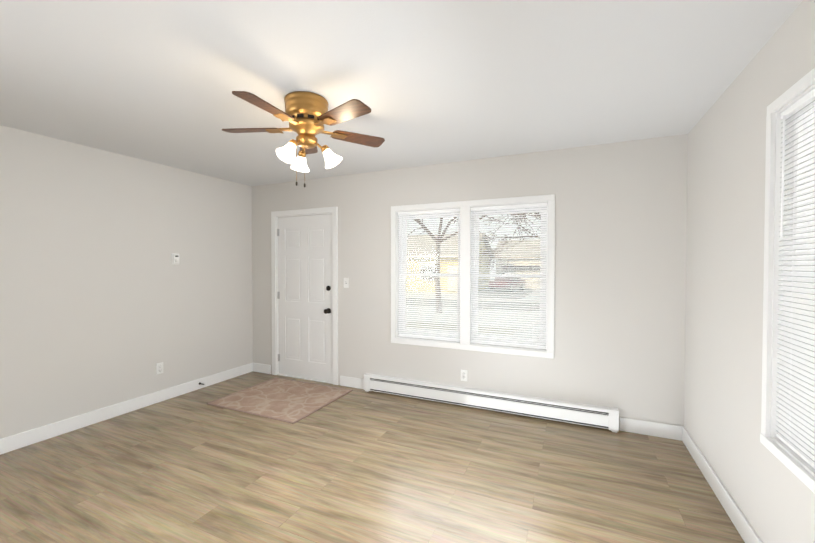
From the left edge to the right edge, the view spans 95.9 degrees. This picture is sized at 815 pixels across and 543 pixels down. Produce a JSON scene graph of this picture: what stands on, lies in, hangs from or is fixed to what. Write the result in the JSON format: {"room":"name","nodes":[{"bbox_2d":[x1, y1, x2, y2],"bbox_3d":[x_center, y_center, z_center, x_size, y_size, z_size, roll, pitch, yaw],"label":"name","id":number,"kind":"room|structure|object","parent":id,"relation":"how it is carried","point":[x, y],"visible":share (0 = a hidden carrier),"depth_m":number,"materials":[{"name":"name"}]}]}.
{"room":"empty living room","nodes":[
{"label":"empty living room","id":0,"kind":"room"},
{"bbox_2d":[0,125,252,438],"bbox_3d":[-3.164,0.139,2.583,0.150,2.440,5.060,0,1,24],"label":"wall","id":1,"kind":"structure","parent":0,"point":[104,302],"depth_m":3.36,"materials":[{"name":"white paint"}]},
{"bbox_2d":[0,363,251,454],"bbox_3d":[-3.056,1.301,2.636,0.018,0.115,4.910,0,1,24],"label":"baseboard","id":2,"kind":"structure","parent":1,"relation":"attached to","point":[10,443],"depth_m":3.35,"materials":[{"name":"white paint"}]},
{"bbox_2d":[156,362,162,374],"bbox_3d":[-2.542,0.994,3.776,0.008,0.114,0.070,0,1,24],"label":"electrical outlet","id":3,"kind":"object","parent":1,"relation":"attached to","point":[159,368],"visible":1,"depth_m":3.77,"materials":[{"name":"white plastic"}]},
{"bbox_2d":[171,253,179,263],"bbox_3d":[-2.458,-0.134,3.905,0.038,0.116,0.080,0,1,24],"label":"thermostat","id":4,"kind":"object","parent":1,"relation":"attached to","point":[175,258],"visible":1,"depth_m":3.88,"materials":[{"name":"white plastic"}]},
{"bbox_2d":[0,371,744,542],"bbox_3d":[-0.933,1.425,1.675,4.980,0.100,5.210,0,1,24],"label":"floor","id":5,"kind":"structure","parent":0,"point":[356,465],"depth_m":2.40,"materials":[{"name":"wood"}]},
{"bbox_2d":[206,377,351,423],"bbox_3d":[-1.323,1.332,3.915,1.124,0.009,0.954,0,1,24],"label":"entry rug","id":6,"kind":"object","parent":5,"relation":"on","point":[286,400],"visible":1,"depth_m":3.83,"materials":[{"name":"beige fabric"}]},
{"bbox_2d":[0,0,802,185],"bbox_3d":[-0.933,-1.114,1.631,4.980,0.100,5.210,0,1,24],"label":"ceiling","id":7,"kind":"structure","parent":0,"point":[429,82],"depth_m":1.98,"materials":[{"name":"white paint"}]},
{"bbox_2d":[222,91,384,186],"bbox_3d":[-0.645,-0.796,2.287,1.040,0.558,1.003,0,1,24],"label":"ceiling fan","id":8,"kind":"object","parent":7,"relation":"attached to","point":[306,115],"visible":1,"depth_m":2.23,"materials":[{"name":"gold metal"}]},
{"bbox_2d":[252,134,687,425],"bbox_3d":[0.112,0.616,3.966,4.980,3.440,0.150,0,1,24],"label":"wall","id":9,"kind":"structure","parent":0,"point":[620,271],"depth_m":3.27,"materials":[{"name":"white paint"}]},
{"bbox_2d":[252,363,270,373],"bbox_3d":[-1.895,1.264,4.797,0.288,0.115,0.014,0,1,24],"label":"baseboard","id":10,"kind":"structure","parent":9,"relation":"attached to","point":[256,367],"depth_m":4.79,"materials":[{"name":"white paint"}]},
{"bbox_2d":[271,207,337,384],"bbox_3d":[-1.244,0.283,4.566,1.008,2.084,0.166,0,1,24],"label":"door frame","id":11,"kind":"structure","parent":9,"relation":"attached to","point":[276,215],"depth_m":4.53,"materials":[{"name":"white paint"}]},
{"bbox_2d":[277,214,332,381],"bbox_3d":[-1.274,0.314,4.513,0.866,1.992,0.116,0,1,24],"label":"entry door","id":12,"kind":"structure","parent":9,"relation":"in","point":[305,294],"depth_m":4.52,"materials":[{"name":"white paint"}]},
{"bbox_2d":[344,278,348,287],"bbox_3d":[-0.710,0.131,4.239,0.070,0.114,0.016,0,1,24],"label":"light switch","id":13,"kind":"object","parent":9,"relation":"attached to","point":[346,282],"visible":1,"depth_m":4.24,"materials":[{"name":"white plastic"}]},
{"bbox_2d":[340,376,363,388],"bbox_3d":[-0.627,1.274,4.222,0.348,0.115,0.014,0,1,24],"label":"baseboard","id":14,"kind":"structure","parent":9,"relation":"attached to","point":[353,382],"depth_m":4.22,"materials":[{"name":"white paint"}]},
{"bbox_2d":[461,369,467,380],"bbox_3d":[0.566,1.041,3.679,0.070,0.114,0.008,0,1,24],"label":"electrical outlet","id":15,"kind":"object","parent":9,"relation":"attached to","point":[464,375],"visible":1,"depth_m":3.67,"materials":[{"name":"white plastic"}]},
{"bbox_2d":[391,194,554,358],"bbox_3d":[0.606,0.040,3.726,1.650,1.480,0.180,0,1,24],"label":"window","id":16,"kind":"structure","parent":9,"relation":"in","point":[465,258],"depth_m":3.65,"materials":[{"name":"white plastic"}]},
{"bbox_2d":[398,203,546,348],"bbox_3d":[0.588,0.038,3.686,1.514,1.345,0.040,0,1,24],"label":"window blinds","id":17,"kind":"object","parent":16,"relation":"attached to","point":[426,284],"visible":0.85,"depth_m":3.62,"materials":[{"name":"white plastic"}]},
{"bbox_2d":[364,373,618,432],"bbox_3d":[0.652,1.247,3.606,2.470,0.189,0.074,0,1,24],"label":"heater","id":18,"kind":"object","parent":9,"relation":"attached to","point":[575,413],"visible":1,"depth_m":3.47,"materials":[{"name":"white metal"}]},
{"bbox_2d":[619,417,683,439],"bbox_3d":[1.990,1.294,3.035,0.420,0.115,0.014,0,1,24],"label":"baseboard","id":19,"kind":"structure","parent":9,"relation":"attached to","point":[669,431],"depth_m":3.02,"materials":[{"name":"white paint"}]},
{"bbox_2d":[684,0,814,542],"bbox_3d":[1.235,0.174,0.588,0.150,2.440,5.060,0,1,24],"label":"wall","id":20,"kind":"structure","parent":0,"point":[772,495],"depth_m":1.99,"materials":[{"name":"white paint"}]},
{"bbox_2d":[680,427,762,542],"bbox_3d":[1.189,1.334,0.711,0.018,0.115,4.910,0,1,24],"label":"baseboard","id":21,"kind":"structure","parent":20,"relation":"attached to","point":[743,526],"depth_m":2.15,"materials":[{"name":"white paint"}]},
{"bbox_2d":[760,68,814,493],"bbox_3d":[1.373,0.033,0.901,0.180,1.540,1.650,0,1,24],"label":"window","id":22,"kind":"structure","parent":20,"relation":"in","point":[797,465],"depth_m":1.62,"materials":[{"name":"white plastic"}]},
{"bbox_2d":[776,88,814,468],"bbox_3d":[1.325,0.030,0.923,0.040,1.425,1.534,0,1,24],"label":"window blinds","id":23,"kind":"object","parent":22,"relation":"attached to","point":[796,415],"visible":1,"depth_m":1.49,"materials":[{"name":"white plastic"}]},
{"label":"outside","id":24,"kind":"structure","parent":0,"visible":0},
{"bbox_2d":[406,273,539,338],"bbox_3d":[17.495,1.756,35.871,170.000,0.260,160.000,0,1,24],"label":"lawn","id":25,"kind":"structure","parent":24,"point":[478,312],"depth_m":18.52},
{"bbox_2d":[406,233,493,291],"bbox_3d":[0.113,-1.249,35.991,15.000,5.735,9.050,0,1,24],"label":"house","id":26,"kind":"structure","parent":25,"relation":"on","point":[440,260],"depth_m":31.37,"materials":[{"name":"beige"}]},
{"bbox_2d":[408,213,540,312],"bbox_3d":[1.867,-2.826,16.984,12.858,9.577,10.944,0,1,24],"label":"tree","id":27,"kind":"object","parent":25,"relation":"on","point":[450,237],"depth_m":17.04,"materials":[{"name":"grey plant"}]},
{"bbox_2d":[489,278,524,291],"bbox_3d":[8.890,0.967,32.623,1.830,1.420,4.400,1,1,36],"label":"car","id":28,"kind":"object","parent":25,"relation":"on","point":[506,284],"depth_m":31.19,"materials":[{"name":"red"}]},
{"bbox_2d":[480,213,539,273],"bbox_3d":[10.720,-2.485,26.413,11.750,8.581,9.343,0,1,24],"label":"tree","id":29,"kind":"object","parent":25,"relation":"on","point":[505,242],"depth_m":27.09,"materials":[{"name":"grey plant"}]},
{"bbox_2d":[494,239,539,287],"bbox_3d":[15.179,-0.953,39.072,10.700,5.035,9.000,0,1,24],"label":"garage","id":30,"kind":"structure","parent":25,"relation":"on","point":[521,259],"depth_m":36.64,"materials":[{"name":"white"}]}
]}

